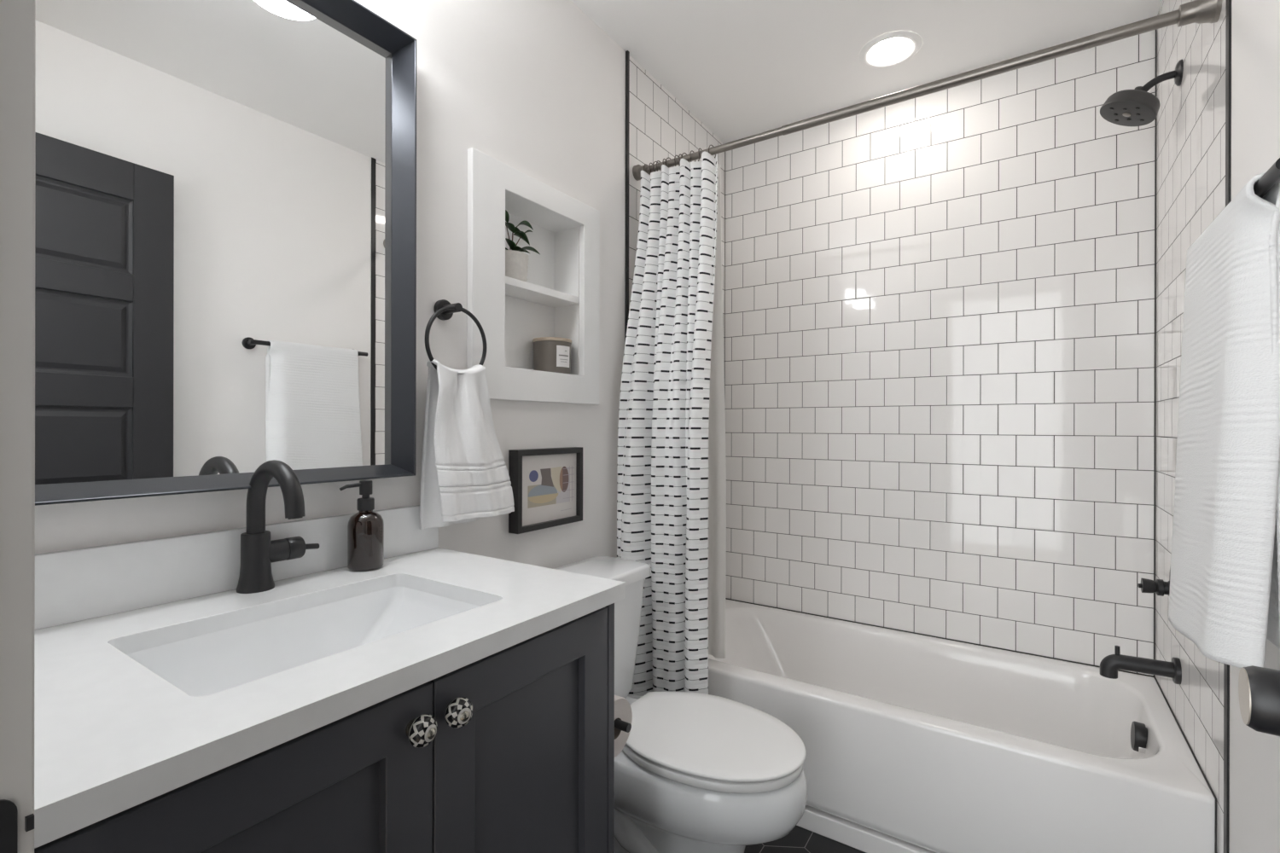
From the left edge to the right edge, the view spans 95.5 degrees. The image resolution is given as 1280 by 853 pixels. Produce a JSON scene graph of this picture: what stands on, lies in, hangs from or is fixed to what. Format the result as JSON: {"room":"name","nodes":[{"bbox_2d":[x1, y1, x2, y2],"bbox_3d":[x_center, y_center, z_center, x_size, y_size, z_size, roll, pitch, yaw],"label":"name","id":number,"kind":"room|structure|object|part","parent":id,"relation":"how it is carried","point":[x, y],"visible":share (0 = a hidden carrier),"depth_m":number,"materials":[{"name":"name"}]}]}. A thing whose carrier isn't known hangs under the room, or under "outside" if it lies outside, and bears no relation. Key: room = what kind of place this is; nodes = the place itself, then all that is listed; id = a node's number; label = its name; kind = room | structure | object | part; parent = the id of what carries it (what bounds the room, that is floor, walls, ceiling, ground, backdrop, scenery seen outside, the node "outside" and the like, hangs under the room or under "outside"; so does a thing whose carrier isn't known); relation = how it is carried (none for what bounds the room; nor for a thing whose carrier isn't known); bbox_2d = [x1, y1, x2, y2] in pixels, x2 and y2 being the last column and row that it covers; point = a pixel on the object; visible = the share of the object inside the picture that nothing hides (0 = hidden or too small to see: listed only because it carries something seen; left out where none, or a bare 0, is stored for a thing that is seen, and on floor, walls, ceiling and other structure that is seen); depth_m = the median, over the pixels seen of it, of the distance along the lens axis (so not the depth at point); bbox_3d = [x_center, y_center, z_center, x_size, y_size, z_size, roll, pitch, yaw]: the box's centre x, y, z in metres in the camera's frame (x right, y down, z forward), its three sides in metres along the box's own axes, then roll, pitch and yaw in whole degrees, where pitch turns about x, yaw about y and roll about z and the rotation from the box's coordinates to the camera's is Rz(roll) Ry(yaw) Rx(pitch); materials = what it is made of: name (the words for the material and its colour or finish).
{"room":"bathroom","nodes":[
{"label":"bathroom","id":0,"kind":"room"},
{"bbox_2d":[34,0,724,569],"bbox_3d":[-0.306,-0.052,1.671,0.001,2.540,2.525,0,0,34],"label":"wall","id":1,"kind":"structure","parent":0,"point":[536,87],"depth_m":1.60,"materials":[{"name":"white paint"}]},
{"bbox_2d":[34,0,416,506],"bbox_3d":[-0.693,-0.372,1.033,0.061,0.960,0.635,0,0,34],"label":"wall mirror","id":2,"kind":"object","parent":1,"relation":"attached to","point":[225,190],"visible":0.86,"depth_m":1.02,"materials":[{"name":"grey mirror"}]},
{"bbox_2d":[424,299,486,370],"bbox_3d":[-0.454,-0.207,1.393,0.062,0.198,0.178,0,0,34],"label":"towel ring","id":3,"kind":"object","parent":1,"relation":"attached to","point":[444,310],"visible":0.8,"depth_m":1.39,"materials":[{"name":"black metal"}]},
{"bbox_3d":[-0.450,-0.282,1.391,0.052,0.021,0.021,0,0,34],"label":"post","id":4,"kind":"part","parent":3,"relation":"part of","materials":[{"name":"black metal"}]},
{"bbox_2d":[419,359,514,529],"bbox_3d":[-0.400,0.040,1.399,0.091,0.386,0.248,0,0,34],"label":"hand towel","id":5,"kind":"object","parent":3,"relation":"hanging from","point":[465,479],"visible":0.99,"depth_m":1.35,"materials":[{"name":"white fabric"}]},
{"bbox_2d":[466,147,599,404],"bbox_3d":[-0.328,-0.387,1.714,0.125,0.630,0.522,0,0,34],"label":"recessed shelf","id":6,"kind":"object","parent":1,"relation":"attached to","point":[511,313],"visible":0.98,"depth_m":1.74,"materials":[{"name":"white paint"}]},
{"bbox_2d":[505,209,540,281],"bbox_3d":[-0.358,-0.509,1.678,0.101,0.200,0.139,0,0,34],"label":"potted plant","id":7,"kind":"object","parent":6,"relation":"on","point":[516,261],"visible":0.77,"depth_m":1.64,"materials":[{"name":"green plant"}]},
{"bbox_3d":[-0.369,-0.449,1.662,0.101,0.080,0.101,0,0,34],"label":"pot","id":8,"kind":"part","parent":7,"relation":"part of","materials":[{"name":"white ceramic"}]},
{"bbox_2d":[532,337,571,374],"bbox_3d":[-0.272,-0.214,1.805,0.121,0.108,0.121,0,0,34],"label":"candle","id":9,"kind":"object","parent":6,"relation":"on","point":[550,354],"visible":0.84,"depth_m":1.75,"materials":[{"name":"beige glass"}]},
{"bbox_3d":[-0.272,-0.264,1.805,0.121,0.010,0.121,0,0,34],"label":"lid","id":10,"kind":"part","parent":9,"relation":"part of","materials":[{"name":"brown wood"}]},
{"bbox_2d":[508,447,582,534],"bbox_3d":[-0.267,0.178,1.697,0.035,0.227,0.277,0,0,34],"label":"framed print","id":11,"kind":"object","parent":1,"relation":"attached to","point":[546,485],"visible":1,"depth_m":1.68,"materials":[{"name":"black"}]},
{"bbox_2d":[624,50,629,343],"bbox_3d":[-0.047,-0.051,2.050,0.010,2.540,0.011,0,0,34],"label":"trim","id":12,"kind":"structure","parent":1,"relation":"attached to","point":[627,53],"depth_m":2.05,"materials":[{"name":"black metal"}]},
{"bbox_2d":[724,151,725,393],"bbox_3d":[0.396,-0.258,2.719,0.002,2.126,0.002,0,0,34],"label":"joint","id":13,"kind":"object","parent":1,"relation":"attached to","point":[724,152],"visible":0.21,"depth_m":2.72,"materials":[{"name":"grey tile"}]},
{"bbox_2d":[632,0,1222,180],"bbox_3d":[0.620,-0.916,1.683,1.523,0.066,0.066,0,0,34],"label":"curtain rod","id":14,"kind":"object","parent":1,"relation":"attached to","point":[1196,11],"visible":0.84,"depth_m":1.49,"materials":[{"name":"silver metal"}]},
{"bbox_3d":[0.130,-0.903,2.011,0.004,0.069,0.041,0,0,34],"label":"curtain ring","id":15,"kind":"object","parent":14,"relation":"hanging from","visible":0},
{"bbox_2d":[708,163,726,658],"bbox_3d":[0.155,-0.045,2.054,0.302,1.680,0.059,0,0,34],"label":"liner","id":16,"kind":"object","parent":15,"relation":"hanging from","point":[717,470],"visible":0.15,"depth_m":1.99,"materials":[{"name":"white"}]},
{"bbox_2d":[744,826,866,852],"bbox_3d":[-1.125,1.217,0.969,3.823,0.001,4.600,0,0,34],"label":"floor","id":17,"kind":"structure","parent":0,"point":[800,840],"depth_m":1.69,"materials":[{"name":"black tile"}]},
{"bbox_2d":[34,603,614,852],"bbox_3d":[-0.473,0.767,0.894,0.568,0.902,0.785,0,0,34],"label":"vanity cabinet","id":18,"kind":"object","parent":17,"relation":"on","point":[509,750],"visible":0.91,"depth_m":0.76,"materials":[{"name":"grey paint"}]},
{"bbox_3d":[-0.384,0.722,0.598,0.023,0.783,0.384,0,0,34],"label":"door","id":19,"kind":"part","parent":18,"relation":"part of","materials":[{"name":"grey paint"}]},
{"bbox_2d":[34,505,625,849],"bbox_3d":[-0.480,0.250,0.905,0.562,0.134,0.795,0,0,34],"label":"countertop","id":20,"kind":"structure","parent":18,"relation":"on","point":[113,736],"depth_m":0.80,"materials":[{"name":"white stone"}]},
{"bbox_2d":[34,505,438,630],"bbox_3d":[-0.706,0.235,1.056,0.018,0.105,0.795,0,0,34],"label":"backsplash","id":21,"kind":"structure","parent":20,"relation":"on","point":[84,584],"depth_m":0.95,"materials":[{"name":"white stone"}]},
{"bbox_2d":[236,459,319,593],"bbox_3d":[-0.637,0.172,1.009,0.122,0.231,0.188,0,0,-22],"label":"faucet","id":22,"kind":"object","parent":20,"relation":"on","point":[258,552],"visible":1,"depth_m":1.01,"materials":[{"name":"black metal"}]},
{"bbox_3d":[-0.622,0.123,0.990,0.167,0.133,0.028,0,0,34],"label":"spout","id":23,"kind":"part","parent":22,"relation":"part of","materials":[{"name":"black metal"}]},
{"bbox_2d":[267,539,290,563],"bbox_3d":[-0.663,0.226,1.054,0.039,0.039,0.036,0,0,34],"label":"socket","id":24,"kind":"object","parent":22,"relation":"attached to","point":[278,550],"depth_m":1.05,"materials":[{"name":"black metal"}]},
{"bbox_3d":[-0.644,0.226,1.081,0.040,0.040,0.027,0,0,34],"label":"handle","id":25,"kind":"part","parent":22,"relation":"part of","materials":[{"name":"black metal"}]},
{"bbox_3d":[-0.627,0.227,1.103,0.010,0.013,0.034,0,0,43],"label":"lever","id":26,"kind":"part","parent":22,"relation":"part of","materials":[{"name":"black metal"}]},
{"bbox_2d":[126,587,479,697],"bbox_3d":[-0.473,0.376,0.882,0.346,0.128,0.485,0,0,34],"label":"sink basin","id":27,"kind":"object","parent":20,"relation":"in","point":[222,660],"visible":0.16,"depth_m":0.97,"materials":[{"name":"white ceramic"}]},
{"bbox_2d":[339,480,383,571],"bbox_3d":[-0.561,0.199,1.181,0.075,0.178,0.067,0,0,-13],"label":"soap dispenser","id":28,"kind":"object","parent":20,"relation":"on","point":[365,527],"visible":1,"depth_m":1.16,"materials":[{"name":"brown glass"}]},
{"bbox_2d":[347,510,383,571],"bbox_3d":[-0.557,0.226,1.182,0.067,0.124,0.067,0,0,34],"label":"bottle","id":29,"kind":"object","parent":28,"relation":"on","point":[365,528],"depth_m":1.15,"materials":[{"name":"brown glass"}]},
{"bbox_3d":[-0.280,0.377,0.725,0.008,0.022,0.022,0,0,34],"label":"knob","id":30,"kind":"part","parent":18,"relation":"part of","materials":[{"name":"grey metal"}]},
{"bbox_3d":[-0.172,0.722,0.916,0.023,0.783,0.372,0,0,34],"label":"door","id":31,"kind":"part","parent":18,"relation":"part of","materials":[{"name":"grey paint"}]},
{"bbox_2d":[614,719,631,733],"bbox_3d":[-0.108,0.591,1.165,0.171,0.046,0.071,0,0,34],"label":"paper holder","id":32,"kind":"object","parent":18,"relation":"attached to","point":[619,724],"visible":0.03,"depth_m":1.14,"materials":[{"name":"black metal"}]},
{"bbox_2d":[614,695,632,757],"bbox_3d":[-0.089,0.601,1.185,0.100,0.115,0.115,0,0,34],"label":"toilet paper","id":33,"kind":"object","parent":32,"relation":"on","point":[622,707],"visible":0.16,"depth_m":1.17,"materials":[{"name":"white paper"}]},
{"bbox_2d":[554,556,807,852],"bbox_3d":[0.073,0.819,1.551,0.736,0.801,0.392,0,0,34],"label":"toilet","id":34,"kind":"object","parent":17,"relation":"on","point":[695,772],"visible":0.73,"depth_m":1.41,"materials":[{"name":"white ceramic"}]},
{"bbox_3d":[-0.147,0.436,1.687,0.216,0.038,0.372,0,0,34],"label":"tank lid","id":35,"kind":"part","parent":34,"relation":"part of","materials":[{"name":"white ceramic"}]},
{"bbox_3d":[-0.151,0.635,1.690,0.196,0.363,0.348,0,0,34],"label":"tank","id":36,"kind":"part","parent":34,"relation":"part of","materials":[{"name":"white ceramic"}]},
{"bbox_3d":[0.112,1.022,1.535,0.652,0.395,0.376,0,0,34],"label":"bowl","id":37,"kind":"part","parent":34,"relation":"part of","materials":[{"name":"white ceramic"}]},
{"bbox_3d":[0.175,0.784,1.493,0.492,0.014,0.376,0,0,34],"label":"seat lid","id":38,"kind":"part","parent":34,"relation":"part of","materials":[{"name":"white plastic"}]},
{"bbox_2d":[708,599,1215,852],"bbox_3d":[0.820,1.014,1.990,1.522,0.414,0.740,0,0,34],"label":"bathtub","id":39,"kind":"object","parent":17,"relation":"on","point":[914,743],"visible":0.73,"depth_m":1.68,"materials":[{"name":"white ceramic"}]},
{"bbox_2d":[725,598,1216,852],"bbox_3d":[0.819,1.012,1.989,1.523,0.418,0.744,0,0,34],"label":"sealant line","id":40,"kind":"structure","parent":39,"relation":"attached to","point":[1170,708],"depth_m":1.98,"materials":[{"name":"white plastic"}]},
{"bbox_3d":[1.398,0.869,1.626,0.036,0.078,0.077,0,0,34],"label":"overflow plate","id":41,"kind":"part","parent":39,"relation":"part of","materials":[{"name":"black metal"}]},
{"bbox_2d":[570,0,1162,143],"bbox_3d":[-1.120,-1.323,0.967,3.823,0.001,4.600,0,0,34],"label":"ceiling","id":42,"kind":"structure","parent":0,"point":[743,68],"depth_m":1.99,"materials":[{"name":"white paint"}]},
{"bbox_2d":[859,30,922,68],"bbox_3d":[0.876,-1.315,2.039,0.204,0.008,0.204,0,0,34],"label":"recessed light","id":43,"kind":"object","parent":42,"relation":"in","point":[892,49],"visible":1,"depth_m":2.03,"materials":[{"name":"white paint"}]},
{"bbox_2d":[724,29,1155,675],"bbox_3d":[1.028,-0.049,2.297,1.523,2.540,0.001,0,0,34],"label":"wall","id":44,"kind":"structure","parent":0,"point":[939,393],"depth_m":2.19,"materials":[{"name":"white tile"}]},
{"bbox_2d":[1153,29,1157,676],"bbox_3d":[1.659,-0.255,1.874,0.004,2.126,0.004,0,0,34],"label":"joint","id":45,"kind":"object","parent":44,"relation":"attached to","point":[1156,29],"visible":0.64,"depth_m":1.87,"materials":[{"name":"grey tile"}]},
{"bbox_2d":[1155,0,1279,852],"bbox_3d":[0.960,-0.049,0.825,0.001,2.540,2.525,0,0,34],"label":"wall","id":46,"kind":"structure","parent":0,"point":[1190,118],"depth_m":1.35,"materials":[{"name":"white tile"}]},
{"bbox_2d":[1099,645,1181,684],"bbox_3d":[1.388,0.666,1.621,0.169,0.088,0.068,0,0,34],"label":"tub spout","id":47,"kind":"object","parent":46,"relation":"attached to","point":[1110,665],"visible":1,"depth_m":1.61,"materials":[{"name":"black metal"}]},
{"bbox_3d":[1.384,0.676,1.623,0.160,0.068,0.041,0,0,34],"label":"spout","id":48,"kind":"part","parent":47,"relation":"part of","materials":[{"name":"black metal"}]},
{"bbox_2d":[1099,58,1183,126],"bbox_3d":[1.391,-0.919,1.621,0.172,0.140,0.135,0,0,34],"label":"shower fixture","id":49,"kind":"object","parent":46,"relation":"attached to","point":[1137,107],"visible":1,"depth_m":1.60,"materials":[{"name":"black metal"}]},
{"bbox_3d":[1.420,-0.938,1.601,0.094,0.056,0.019,0,0,34],"label":"shower arm","id":50,"kind":"part","parent":49,"relation":"part of","materials":[{"name":"black metal"}]},
{"bbox_2d":[1137,567,1170,596],"bbox_3d":[1.430,0.444,1.607,0.085,0.156,0.156,0,0,34],"label":"shower valve","id":51,"kind":"object","parent":46,"relation":"attached to","point":[1160,588],"visible":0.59,"depth_m":1.60,"materials":[{"name":"black metal"}]},
{"bbox_3d":[1.431,0.444,1.607,0.069,0.045,0.045,0,0,34],"label":"valve handle","id":52,"kind":"part","parent":51,"relation":"part of","materials":[{"name":"black metal"}]},
{"bbox_2d":[1223,0,1231,852],"bbox_3d":[1.201,-0.048,1.190,0.004,2.540,0.022,0,0,34],"label":"trim","id":53,"kind":"structure","parent":46,"relation":"attached to","point":[1228,2],"depth_m":1.18,"materials":[{"name":"black metal"}]},
{"bbox_2d":[1253,157,1279,197],"bbox_3d":[0.993,-0.339,0.941,0.075,0.049,0.505,0,0,34],"label":"towel bar","id":54,"kind":"object","parent":46,"relation":"attached to","point":[1271,177],"visible":0.07,"depth_m":0.79,"materials":[{"name":"black metal"}]},
{"bbox_2d":[1168,171,1279,668],"bbox_3d":[0.967,0.015,0.972,0.087,0.738,0.401,0,0,34],"label":"bath towel","id":55,"kind":"object","parent":54,"relation":"hanging from","point":[1224,593],"visible":1,"depth_m":0.85,"materials":[{"name":"white fabric"}]},
{"bbox_2d":[1238,665,1279,736],"bbox_3d":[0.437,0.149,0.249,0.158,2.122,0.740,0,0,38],"label":"door knob","id":56,"kind":"object","parent":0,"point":[1259,688],"depth_m":0.52,"materials":[{"name":"black metal"}]},
{"bbox_3d":[0.562,0.251,0.541,0.002,0.050,0.050,0,0,38],"label":"knob","id":57,"kind":"part","parent":56,"relation":"part of","materials":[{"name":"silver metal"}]},
{"bbox_3d":[-0.337,-0.051,0.254,1.523,2.540,0.125,0,0,34],"label":"wall","id":58,"kind":"structure","parent":0,"visible":0},
{"bbox_2d":[0,0,35,852],"bbox_3d":[-0.403,0.131,0.293,0.031,2.175,0.137,0,0,34],"label":"door frame","id":59,"kind":"structure","parent":58,"relation":"attached to","point":[17,17],"depth_m":0.34,"materials":[{"name":"white paint"}]},
{"bbox_3d":[-0.374,0.247,0.327,0.002,0.064,0.033,0,0,34],"label":"strike plate","id":60,"kind":"part","parent":59,"relation":"part of","materials":[{"name":"black metal"}]},
{"bbox_3d":[0.141,-0.903,2.003,0.013,0.069,0.041,0,0,34],"label":"curtain ring","id":61,"kind":"object","parent":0,"visible":0},
{"bbox_2d":[616,151,717,696],"bbox_3d":[0.094,0.076,1.929,0.335,1.946,0.200,0,0,34],"label":"shower curtain","id":62,"kind":"object","parent":61,"relation":"hanging from","point":[662,465],"visible":0.88,"depth_m":1.90,"materials":[{"name":"white fabric"}]}
]}

